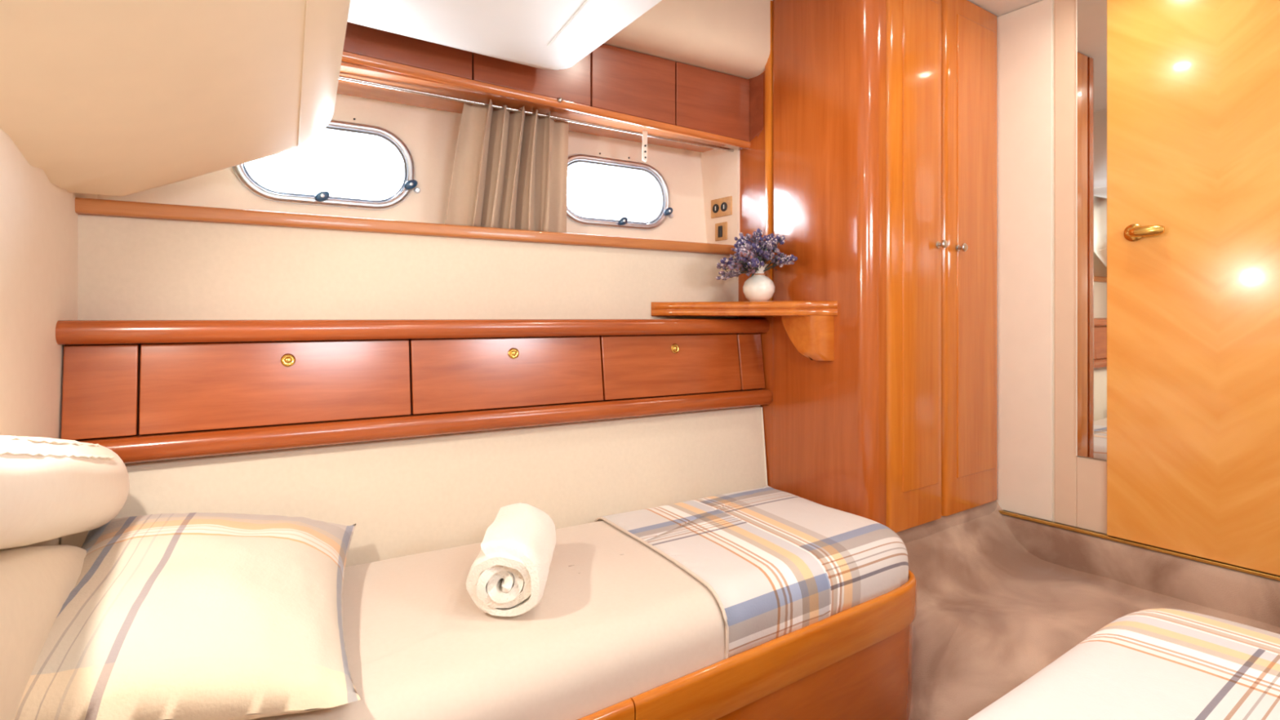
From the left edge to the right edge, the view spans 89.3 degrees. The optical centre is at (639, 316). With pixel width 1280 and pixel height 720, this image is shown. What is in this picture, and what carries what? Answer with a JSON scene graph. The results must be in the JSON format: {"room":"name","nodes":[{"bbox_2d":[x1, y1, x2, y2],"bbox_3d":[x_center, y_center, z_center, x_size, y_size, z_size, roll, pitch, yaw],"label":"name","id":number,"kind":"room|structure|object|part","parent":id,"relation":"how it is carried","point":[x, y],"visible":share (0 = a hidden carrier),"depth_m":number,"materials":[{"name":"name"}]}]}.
{"room":"yacht cabin bedroom","nodes":[
{"label":"yacht cabin bedroom","id":0,"kind":"room"},
{"bbox_2d":[0,128,97,550],"bbox_3d":[-0.825,0.050,0.513,0.135,2.440,2.646,0,0,-28],"label":"wall","id":1,"kind":"structure","parent":0,"point":[38,218],"depth_m":1.18,"materials":[{"name":"beige paint"}]},
{"bbox_2d":[0,0,350,196],"bbox_3d":[-0.525,-0.717,0.558,0.824,0.906,2.238,0,0,-35],"label":"bulkhead","id":2,"kind":"structure","parent":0,"point":[122,98],"depth_m":1.15,"materials":[{"name":"beige paint"}]},
{"bbox_2d":[97,93,706,243],"bbox_3d":[-0.554,-0.452,2.090,2.040,0.416,0.095,0,0,-31],"label":"wall","id":3,"kind":"structure","parent":0,"point":[430,135],"depth_m":2.00,"materials":[{"name":"beige paint"}]},
{"bbox_2d":[231,118,420,209],"bbox_3d":[-0.889,-0.449,1.865,0.490,0.270,0.102,0,0,-31],"label":"window frame","id":4,"kind":"structure","parent":3,"relation":"in","point":[408,183],"depth_m":1.89,"materials":[{"name":"silver metal"}]},
{"bbox_2d":[566,152,672,230],"bbox_3d":[-0.092,-0.453,2.343,0.485,0.270,0.102,0,0,-31],"label":"window","id":5,"kind":"structure","parent":3,"relation":"in","point":[664,209],"depth_m":2.36,"materials":[{"name":"silver metal"}]},
{"bbox_2d":[77,213,738,319],"bbox_3d":[-0.455,-0.091,1.943,1.876,0.282,0.060,0,0,-31],"label":"wall","id":6,"kind":"structure","parent":0,"point":[129,268],"depth_m":1.73,"materials":[{"name":"beige paint"}]},
{"bbox_2d":[347,0,662,70],"bbox_3d":[-0.103,-0.931,0.845,1.005,0.478,1.900,0,0,-35],"label":"ceiling","id":7,"kind":"structure","parent":0,"point":[543,34],"depth_m":1.53,"materials":[{"name":"white paint"}]},
{"bbox_2d":[700,144,739,244],"bbox_3d":[0.306,-0.459,2.478,0.014,0.393,0.211,0,0,-35],"label":"wall","id":8,"kind":"structure","parent":0,"point":[720,168],"depth_m":2.46,"materials":[{"name":"beige paint"}]},
{"bbox_2d":[715,222,727,240],"bbox_3d":[0.306,-0.324,2.457,0.012,0.067,0.064,0,0,-35],"label":"wall switch","id":9,"kind":"object","parent":8,"relation":"attached to","point":[721,228],"visible":1,"depth_m":2.45,"materials":[{"name":"brown plastic"}]},
{"bbox_2d":[711,195,732,218],"bbox_3d":[0.307,-0.415,2.456,0.011,0.070,0.113,0,0,-35],"label":"power outlet","id":10,"kind":"object","parent":8,"relation":"attached to","point":[722,206],"visible":1,"depth_m":2.45,"materials":[{"name":"brown plastic"}]},
{"bbox_2d":[772,0,1042,17],"bbox_3d":[0.325,-1.133,1.196,3.109,0.060,2.520,0,0,-35],"label":"ceiling","id":11,"kind":"structure","parent":0,"point":[997,7],"depth_m":2.29,"materials":[{"name":"white paint"}]},
{"bbox_2d":[603,0,773,79],"bbox_3d":[-0.432,-1.036,1.799,2.010,0.348,0.130,0,0,-31],"label":"ceiling","id":12,"kind":"structure","parent":11,"relation":"attached to","point":[728,37],"depth_m":2.14,"materials":[{"name":"white paint"}]},
{"bbox_2d":[996,0,1106,533],"bbox_3d":[1.569,0.064,2.071,0.068,2.373,2.420,0,0,-35],"label":"wall","id":13,"kind":"structure","parent":0,"point":[1041,475],"depth_m":2.26,"materials":[{"name":"beige paint"}]},
{"bbox_3d":[1.367,-0.198,2.307,0.010,1.806,0.187,0,0,-35],"label":"wall panel","id":14,"kind":"part","parent":13,"relation":"part of","materials":[{"name":"beige paint"}]},
{"bbox_3d":[1.444,-0.198,2.199,0.008,1.806,0.068,0,0,-35],"label":"wall panel","id":15,"kind":"part","parent":13,"relation":"part of","materials":[{"name":"beige paint"}]},
{"bbox_2d":[1075,0,1106,460],"bbox_3d":[1.497,-0.297,2.113,0.008,1.525,0.132,0,0,-34],"label":"wall mirror","id":16,"kind":"object","parent":13,"relation":"attached to","point":[1091,15],"visible":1,"depth_m":2.13,"materials":[{"name":"clear glass"}]},
{"bbox_3d":[1.502,0.586,2.117,0.008,0.238,0.132,0,0,-35],"label":"wall panel","id":17,"kind":"part","parent":13,"relation":"part of","materials":[{"name":"beige paint"}]},
{"bbox_2d":[998,510,1279,580],"bbox_3d":[1.764,0.710,1.728,0.024,0.010,1.593,0,0,-35],"label":"trim","id":18,"kind":"structure","parent":13,"relation":"attached to","point":[1002,512],"depth_m":2.01,"materials":[{"name":"brown wood"}]},
{"bbox_2d":[1002,514,1279,627],"bbox_3d":[1.763,0.792,1.733,0.040,0.156,1.603,0,0,-35],"label":"baseboard","id":19,"kind":"structure","parent":13,"relation":"attached to","point":[1253,597],"depth_m":1.97,"materials":[{"name":"beige carpet"}]},
{"bbox_2d":[1106,0,1279,576],"bbox_3d":[1.664,-0.189,1.832,0.063,1.782,0.599,0,0,-35],"label":"door","id":20,"kind":"structure","parent":13,"relation":"in","point":[1193,86],"depth_m":1.90,"materials":[{"name":"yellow wood"}]},
{"bbox_3d":[1.528,-0.262,2.012,0.037,0.054,0.054,0,0,-35],"label":"handle","id":21,"kind":"part","parent":20,"relation":"part of","materials":[{"name":"gold metal"}]},
{"bbox_3d":[1.541,-0.261,1.974,0.026,0.033,0.093,0,0,-35],"label":"lever","id":22,"kind":"part","parent":20,"relation":"part of","materials":[{"name":"gold metal"}]},
{"bbox_2d":[904,502,1279,719],"bbox_3d":[0.301,0.961,1.178,3.049,0.585,2.420,0,0,-35],"label":"floor","id":23,"kind":"structure","parent":0,"point":[992,614],"depth_m":1.86,"materials":[{"name":"beige carpet"}]},
{"bbox_2d":[576,568,916,719],"bbox_3d":[-0.148,0.973,1.401,1.972,0.555,0.538,0,0,-35],"label":"frame","id":24,"kind":"object","parent":23,"relation":"on","point":[854,663],"visible":0.71,"depth_m":1.46,"materials":[{"name":"brown wood"}]},
{"bbox_2d":[251,520,725,719],"bbox_3d":[-0.197,0.663,1.524,1.907,0.174,0.747,0,0,-35],"label":"mattress","id":25,"kind":"object","parent":24,"relation":"on","point":[615,620],"visible":0.41,"depth_m":1.23,"materials":[{"name":"white fabric"}]},
{"bbox_2d":[0,545,86,719],"bbox_3d":[-0.825,0.389,0.789,0.125,0.378,1.008,0,0,-28],"label":"bolster","id":26,"kind":"object","parent":25,"relation":"on","point":[36,582],"visible":0.59,"depth_m":0.84,"materials":[{"name":"beige fabric"}]},
{"bbox_2d":[0,435,129,549],"bbox_3d":[-0.828,0.232,0.829,0.136,0.328,1.078,0,0,-28],"label":"bolster","id":27,"kind":"object","parent":26,"relation":"on","point":[51,488],"visible":1,"depth_m":0.87,"materials":[{"name":"beige fabric"}]},
{"bbox_2d":[13,512,360,719],"bbox_3d":[-0.758,0.484,1.129,0.490,0.197,0.655,0,0,-24],"label":"pillow","id":28,"kind":"object","parent":25,"relation":"on","point":[189,615],"visible":0.94,"depth_m":0.96,"materials":[{"name":"beige fabric"}]},
{"bbox_2d":[466,502,555,616],"bbox_3d":[-0.263,0.498,1.360,0.156,0.146,0.295,0,0,-3],"label":"rolled towel","id":29,"kind":"object","parent":25,"relation":"on","point":[508,576],"visible":1,"depth_m":1.23,"materials":[{"name":"white fabric"}]},
{"bbox_2d":[593,485,908,658],"bbox_3d":[0.301,0.636,1.819,0.773,0.143,0.680,0,0,-35],"label":"coverlet","id":30,"kind":"object","parent":25,"relation":"on","point":[775,562],"visible":0.96,"depth_m":1.61,"materials":[{"name":"fabric"}]},
{"bbox_3d":[-0.411,0.750,0.901,0.966,0.110,0.024,0,0,-35],"label":"rail","id":31,"kind":"part","parent":24,"relation":"part of","materials":[{"name":"brown wood"}]},
{"bbox_3d":[0.239,0.990,1.682,0.992,0.400,0.526,0,0,-35],"label":"panel","id":32,"kind":"part","parent":24,"relation":"part of","materials":[{"name":"brown wood"}]},
{"bbox_2d":[738,0,997,543],"bbox_3d":[0.779,-0.105,2.467,0.783,1.991,0.843,0,0,-35],"label":"wardrobe","id":33,"kind":"object","parent":23,"relation":"on","point":[873,157],"visible":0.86,"depth_m":2.11,"materials":[{"name":"brown wood"}]},
{"bbox_2d":[651,301,837,360],"bbox_3d":[0.329,0.044,2.115,0.378,0.188,0.476,0,0,-35],"label":"corner shelf","id":34,"kind":"object","parent":33,"relation":"attached to","point":[809,326],"visible":1,"depth_m":2.06,"materials":[{"name":"brown wood"}]},
{"bbox_3d":[0.329,-0.026,2.115,0.376,0.048,0.476,0,0,-35],"label":"shelf","id":35,"kind":"part","parent":34,"relation":"part of","materials":[{"name":"brown wood"}]},
{"bbox_2d":[742,264,774,301],"bbox_3d":[0.398,-0.112,2.170,0.106,0.124,0.106,0,0,-35],"label":"vase","id":36,"kind":"object","parent":34,"relation":"on","point":[757,287],"visible":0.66,"depth_m":2.13,"materials":[{"name":"white ceramic"}]},
{"bbox_2d":[715,228,797,280],"bbox_3d":[0.366,-0.206,2.149,0.225,0.164,0.297,0,0,-24],"label":"flower bouquet","id":37,"kind":"object","parent":36,"relation":"in","point":[753,253],"visible":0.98,"depth_m":2.10,"materials":[{"name":"purple plant"}]},
{"bbox_3d":[0.353,-0.126,2.433,0.020,1.951,0.409,0,0,-35],"label":"panel","id":38,"kind":"part","parent":33,"relation":"part of","materials":[{"name":"brown wood"}]},
{"bbox_3d":[0.448,-0.576,2.268,0.013,1.051,0.030,0,0,-35],"label":"corner trim","id":39,"kind":"part","parent":33,"relation":"part of","materials":[{"name":"brown wood"}]},
{"bbox_3d":[0.606,-0.105,2.117,0.081,1.991,0.391,0,0,-35],"label":"panel","id":40,"kind":"part","parent":33,"relation":"part of","materials":[{"name":"brown wood"}]},
{"bbox_3d":[0.879,-0.214,2.081,0.310,1.765,0.024,0,0,-35],"label":"door","id":41,"kind":"part","parent":33,"relation":"part of","materials":[{"name":"brown wood"}]},
{"bbox_3d":[0.902,-0.241,2.083,0.200,1.583,0.008,0,0,-35],"label":"raised panel","id":42,"kind":"part","parent":33,"relation":"part of","materials":[{"name":"brown wood"}]},
{"bbox_3d":[0.987,-0.237,2.119,0.028,0.028,0.034,0,0,-35],"label":"knob","id":43,"kind":"part","parent":33,"relation":"part of","materials":[{"name":"metal"}]},
{"bbox_3d":[1.087,-0.234,2.190,0.028,0.028,0.034,0,0,-35],"label":"knob","id":44,"kind":"part","parent":33,"relation":"part of","materials":[{"name":"metal"}]},
{"bbox_3d":[1.161,-0.214,2.279,0.365,1.765,0.024,0,0,-35],"label":"door","id":45,"kind":"part","parent":33,"relation":"part of","materials":[{"name":"brown wood"}]},
{"bbox_3d":[1.184,-0.241,2.281,0.255,1.583,0.008,0,0,-35],"label":"raised panel","id":46,"kind":"part","parent":33,"relation":"part of","materials":[{"name":"brown wood"}]},
{"bbox_3d":[0.529,0.973,0.492,1.972,0.555,0.896,0,0,-35],"label":"frame","id":47,"kind":"object","parent":23,"relation":"on","visible":0},
{"bbox_3d":[0.537,0.662,0.475,1.930,0.176,0.886,0,0,-35],"label":"mattress","id":48,"kind":"object","parent":47,"relation":"on","visible":0},
{"bbox_2d":[967,608,1279,719],"bbox_3d":[0.828,0.636,0.680,1.240,0.144,0.911,0,0,-35],"label":"coverlet","id":49,"kind":"object","parent":48,"relation":"on","point":[1158,664],"visible":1,"depth_m":1.03,"materials":[{"name":"fabric"}]},
{"bbox_3d":[-0.563,-0.928,2.105,2.199,0.545,0.231,0,0,-35],"label":"wall","id":50,"kind":"structure","parent":0,"visible":0},
{"bbox_2d":[337,22,763,152],"bbox_3d":[-0.232,-0.736,2.078,1.380,0.250,0.314,0,0,-31],"label":"locker","id":51,"kind":"object","parent":50,"relation":"attached to","point":[611,86],"visible":0.79,"depth_m":2.03,"materials":[{"name":"brown wood"}]},
{"bbox_2d":[338,75,733,161],"bbox_3d":[-0.396,-0.588,1.962,1.740,0.118,0.014,0,0,-31],"label":"curtain rod","id":52,"kind":"object","parent":51,"relation":"attached to","point":[644,133],"visible":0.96,"depth_m":2.02,"materials":[{"name":"metal"}]},
{"bbox_2d":[444,98,568,232],"bbox_3d":[-0.398,-0.452,1.994,0.402,0.376,0.112,0,0,-30],"label":"curtain","id":53,"kind":"object","parent":52,"relation":"hanging from","point":[509,171],"visible":0.94,"depth_m":1.98,"materials":[{"name":"beige fabric"}]},
{"bbox_3d":[-0.242,-0.655,1.958,0.014,0.014,0.014,0,0,-31],"label":"knob","id":54,"kind":"part","parent":51,"relation":"part of","materials":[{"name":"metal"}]},
{"bbox_3d":[-0.494,0.520,2.001,1.863,1.500,0.196,0,0,-35],"label":"wall","id":55,"kind":"structure","parent":0,"visible":0},
{"bbox_2d":[75,197,738,255],"bbox_3d":[-0.485,-0.245,1.993,1.879,0.034,0.222,0,0,-31],"label":"sill","id":56,"kind":"structure","parent":55,"relation":"attached to","point":[83,206],"depth_m":1.72,"materials":[{"name":"brown wood"}]},
{"bbox_2d":[55,318,773,463],"bbox_3d":[-0.409,0.158,1.871,1.897,0.301,0.230,0,0,-31],"label":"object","id":57,"kind":"object","parent":55,"relation":"attached to","point":[140,390],"visible":0.98,"depth_m":1.62,"materials":[{"name":"brown wood"}]},
{"bbox_3d":[-1.133,0.155,1.364,0.122,0.192,0.048,0,0,-31],"label":"panel","id":58,"kind":"part","parent":57,"relation":"part of","materials":[{"name":"brown wood"}]},
{"bbox_3d":[-0.839,0.155,1.541,0.557,0.192,0.048,0,0,-31],"label":"drawer","id":59,"kind":"part","parent":57,"relation":"part of","materials":[{"name":"brown wood"}]},
{"bbox_3d":[-0.833,0.103,1.535,0.031,0.031,0.012,0,0,-35],"label":"knob","id":60,"kind":"part","parent":57,"relation":"part of","materials":[{"name":"gold metal"}]},
{"bbox_3d":[-0.406,0.032,1.864,1.895,0.050,0.185,0,0,-31],"label":"rail","id":61,"kind":"part","parent":57,"relation":"part of","materials":[{"name":"brown wood"}]},
{"bbox_2d":[61,404,767,567],"bbox_3d":[-0.389,0.481,1.836,1.887,0.338,0.118,0,0,-31],"label":"wall","id":62,"kind":"structure","parent":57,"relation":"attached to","point":[406,496],"depth_m":1.74,"materials":[{"name":"beige paint"}]},
{"bbox_3d":[-0.402,0.281,1.858,1.897,0.053,0.200,0,0,-31],"label":"rail","id":63,"kind":"part","parent":57,"relation":"part of","materials":[{"name":"brown wood"}]},
{"bbox_3d":[-0.358,0.155,1.829,0.553,0.192,0.048,0,0,-31],"label":"drawer","id":64,"kind":"part","parent":57,"relation":"part of","materials":[{"name":"brown wood"}]},
{"bbox_3d":[-0.355,0.103,1.822,0.031,0.031,0.012,0,0,-35],"label":"knob","id":65,"kind":"part","parent":57,"relation":"part of","materials":[{"name":"gold metal"}]},
{"bbox_3d":[0.110,0.155,2.110,0.529,0.192,0.048,0,0,-31],"label":"drawer","id":66,"kind":"part","parent":57,"relation":"part of","materials":[{"name":"brown wood"}]},
{"bbox_3d":[0.114,0.103,2.103,0.031,0.031,0.012,0,0,-35],"label":"knob","id":67,"kind":"part","parent":57,"relation":"part of","materials":[{"name":"gold metal"}]},
{"bbox_3d":[0.385,0.155,2.275,0.104,0.192,0.048,0,0,-31],"label":"panel","id":68,"kind":"part","parent":57,"relation":"part of","materials":[{"name":"brown wood"}]}
]}

